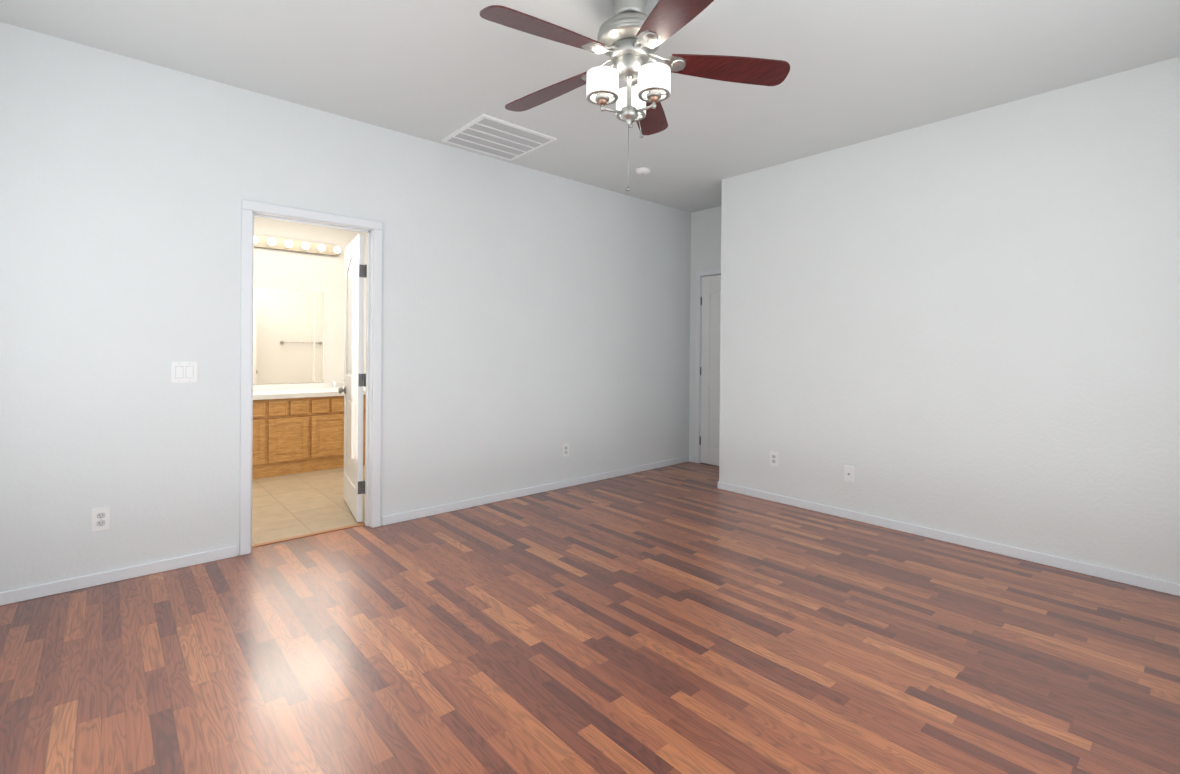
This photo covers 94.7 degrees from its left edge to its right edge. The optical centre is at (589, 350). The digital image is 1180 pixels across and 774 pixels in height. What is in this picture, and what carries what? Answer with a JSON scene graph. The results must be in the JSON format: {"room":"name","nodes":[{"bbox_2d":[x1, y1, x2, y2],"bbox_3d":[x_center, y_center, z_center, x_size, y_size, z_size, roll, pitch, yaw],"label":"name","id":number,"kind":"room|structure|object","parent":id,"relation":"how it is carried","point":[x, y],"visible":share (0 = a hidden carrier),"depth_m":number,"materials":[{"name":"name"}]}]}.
{"room":"empty bedroom","nodes":[
{"label":"empty bedroom","id":0,"kind":"room"},
{"bbox_2d":[253,217,366,384],"bbox_3d":[-3.347,-0.185,5.665,3.900,2.740,0.100,0,0,-42],"label":"wall","id":1,"kind":"structure","parent":0,"point":[277,268],"depth_m":5.94,"materials":[{"name":"paint"}]},
{"bbox_2d":[253,286,324,383],"bbox_3d":[-3.443,-0.160,5.506,1.405,1.000,0.010,0,0,-42],"label":"vanity mirror","id":2,"kind":"object","parent":1,"relation":"attached to","point":[288,335],"visible":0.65,"depth_m":5.74,"materials":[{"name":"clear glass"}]},
{"bbox_2d":[254,235,340,255],"bbox_3d":[-3.209,-1.113,5.625,1.205,0.115,0.128,0,0,-42],"label":"sconce","id":3,"kind":"object","parent":1,"relation":"attached to","point":[293,245],"visible":0.67,"depth_m":5.74,"materials":[{"name":"white glass"}]},
{"bbox_2d":[253,383,363,390],"bbox_3d":[-3.139,0.380,5.773,2.240,0.055,0.020,0,0,-42],"label":"backsplash","id":4,"kind":"structure","parent":1,"relation":"attached to","point":[277,387],"depth_m":5.71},
{"bbox_2d":[0,22,690,591],"bbox_3d":[-1.036,-0.163,4.175,5.815,2.740,0.120,0,0,-42],"label":"wall","id":5,"kind":"structure","parent":0,"point":[534,322],"depth_m":3.15,"materials":[{"name":"paint"}]},
{"bbox_2d":[92,507,109,531],"bbox_3d":[-2.509,0.865,2.789,0.070,0.115,0.007,0,0,-42],"label":"electrical outlet","id":6,"kind":"object","parent":5,"relation":"attached to","point":[100,519],"visible":1,"depth_m":2.79,"materials":[{"name":"white plastic"}]},
{"bbox_2d":[0,546,236,605],"bbox_3d":[-2.573,1.168,2.733,1.353,0.062,0.013,0,0,-42],"label":"baseboard","id":7,"kind":"structure","parent":5,"relation":"attached to","point":[130,572],"depth_m":2.81,"materials":[{"name":"white wood"}]},
{"bbox_2d":[171,362,196,382],"bbox_3d":[-2.248,0.118,3.012,0.116,0.116,0.011,0,0,-42],"label":"switch plate","id":8,"kind":"object","parent":5,"relation":"attached to","point":[183,372],"visible":1,"depth_m":3.01,"materials":[{"name":"white plastic"}]},
{"bbox_2d":[239,200,382,555],"bbox_3d":[-1.786,0.159,3.511,0.823,2.089,0.152,0,0,-42],"label":"door frame","id":9,"kind":"structure","parent":5,"relation":"attached to","point":[251,208],"depth_m":3.50,"materials":[{"name":"white wood"}]},
{"bbox_2d":[338,233,365,521],"bbox_3d":[-1.760,0.186,4.091,0.194,2.008,0.699,0,0,-42],"label":"door","id":10,"kind":"structure","parent":5,"relation":"in","point":[354,374],"depth_m":3.94,"materials":[{"name":"white wood"}]},
{"bbox_2d":[382,456,691,525],"bbox_3d":[-0.167,1.182,4.868,3.383,0.062,0.017,0,0,-42],"label":"baseboard","id":11,"kind":"structure","parent":5,"relation":"attached to","point":[405,516],"depth_m":4.49,"materials":[{"name":"white wood"}]},
{"bbox_2d":[562,443,568,456],"bbox_3d":[-0.215,0.882,4.828,0.070,0.115,0.007,0,0,-42],"label":"electrical outlet","id":12,"kind":"object","parent":5,"relation":"attached to","point":[565,451],"visible":1,"depth_m":4.82,"materials":[{"name":"white plastic"}]},
{"bbox_2d":[0,462,1179,773],"bbox_3d":[-0.007,1.241,3.911,6.815,0.050,6.980,0,0,-42],"label":"floor","id":13,"kind":"structure","parent":0,"point":[684,618],"depth_m":2.20,"materials":[{"name":"laminate"}]},
{"bbox_2d":[252,399,275,478],"bbox_3d":[-3.364,0.819,5.188,0.492,0.735,0.602,0,0,-42],"label":"base cabinet","id":14,"kind":"object","parent":13,"relation":"on","point":[264,410],"depth_m":5.08,"materials":[{"name":"brown wood"}]},
{"bbox_2d":[276,395,319,475],"bbox_3d":[-3.087,0.821,5.434,0.492,0.735,0.602,0,0,-42],"label":"base cabinet","id":15,"kind":"object","parent":13,"relation":"on","point":[298,428],"depth_m":5.27,"materials":[{"name":"brown wood"}]},
{"bbox_2d":[253,387,365,398],"bbox_3d":[-2.944,0.432,5.554,2.240,0.045,0.608,0,0,-42],"label":"countertop","id":16,"kind":"structure","parent":15,"relation":"on","point":[295,390],"depth_m":5.42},
{"bbox_2d":[320,395,343,469],"bbox_3d":[-2.811,0.822,5.680,0.492,0.735,0.602,0,0,-42],"label":"base cabinet","id":17,"kind":"object","parent":13,"relation":"on","point":[331,406],"depth_m":5.47,"materials":[{"name":"brown wood"}]},
{"bbox_2d":[363,395,365,464],"bbox_3d":[-2.534,0.824,5.926,0.492,0.735,0.602,0,0,-42],"label":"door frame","id":18,"kind":"structure","parent":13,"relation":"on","point":[364,396],"depth_m":5.68,"materials":[{"name":"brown wood"}]},
{"bbox_2d":[0,0,1179,212],"bbox_3d":[0.443,-1.567,2.519,5.815,0.100,4.540,0,0,-42],"label":"ceiling","id":19,"kind":"structure","parent":0,"point":[440,70],"depth_m":2.85,"materials":[{"name":"paint"}]},
{"bbox_2d":[441,114,556,160],"bbox_3d":[-0.659,-1.521,3.921,0.600,0.015,0.590,0,0,-42],"label":"ceiling vent","id":20,"kind":"object","parent":19,"relation":"in","point":[491,135],"visible":1,"depth_m":3.88,"materials":[{"name":"grey metal"}]},
{"bbox_2d":[480,0,789,190],"bbox_3d":[0.129,-1.104,2.324,1.291,0.828,1.323,0,0,-42],"label":"ceiling fan","id":21,"kind":"object","parent":19,"relation":"hanging from","point":[632,36],"visible":1,"depth_m":2.28,"materials":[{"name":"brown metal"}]},
{"bbox_2d":[635,167,650,174],"bbox_3d":[0.445,-1.502,4.568,0.132,0.038,0.132,0,0,-42],"label":"smoke detector","id":22,"kind":"object","parent":19,"relation":"attached to","point":[642,170],"visible":1,"depth_m":4.53,"materials":[{"name":"white plastic"}]},
{"bbox_2d":[689,206,720,461],"bbox_3d":[1.450,-0.147,5.694,0.120,2.740,0.910,0,0,-42],"label":"wall","id":23,"kind":"structure","parent":0,"point":[706,239],"depth_m":5.92,"materials":[{"name":"paint"}]},
{"bbox_2d":[695,268,720,462],"bbox_3d":[1.474,0.179,5.652,0.136,2.089,0.834,0,0,-42],"label":"door frame","id":24,"kind":"structure","parent":23,"relation":"attached to","point":[700,274],"depth_m":5.89,"materials":[{"name":"white wood"}]},
{"bbox_2d":[699,275,720,465],"bbox_3d":[1.448,0.207,5.636,0.141,2.008,0.714,0,0,-42],"label":"hall door","id":25,"kind":"structure","parent":23,"relation":"in","point":[710,370],"depth_m":5.80,"materials":[{"name":"white wood"}]},
{"bbox_2d":[719,56,1179,583],"bbox_3d":[2.697,-0.132,3.846,1.000,2.740,3.510,0,0,-42],"label":"wall","id":26,"kind":"structure","parent":0,"point":[967,325],"depth_m":3.39,"materials":[{"name":"paint"}]},
{"bbox_2d":[770,451,777,465],"bbox_3d":[1.498,0.881,4.430,0.007,0.115,0.070,0,0,-42],"label":"electrical outlet","id":27,"kind":"object","parent":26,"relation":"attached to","point":[773,458],"visible":1,"depth_m":4.43,"materials":[{"name":"white plastic"}]},
{"bbox_2d":[844,465,853,481],"bbox_3d":[1.892,0.901,3.977,0.020,0.115,0.070,0,0,-42],"label":"jack","id":28,"kind":"object","parent":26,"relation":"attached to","point":[848,473],"visible":1,"depth_m":3.98,"materials":[{"name":"white plastic"}]},
{"bbox_2d":[717,481,1179,595],"bbox_3d":[2.266,1.204,3.560,0.013,0.062,3.410,0,0,-42],"label":"baseboard","id":29,"kind":"structure","parent":26,"relation":"attached to","point":[1141,581],"depth_m":3.38,"materials":[{"name":"white wood"}]}
]}

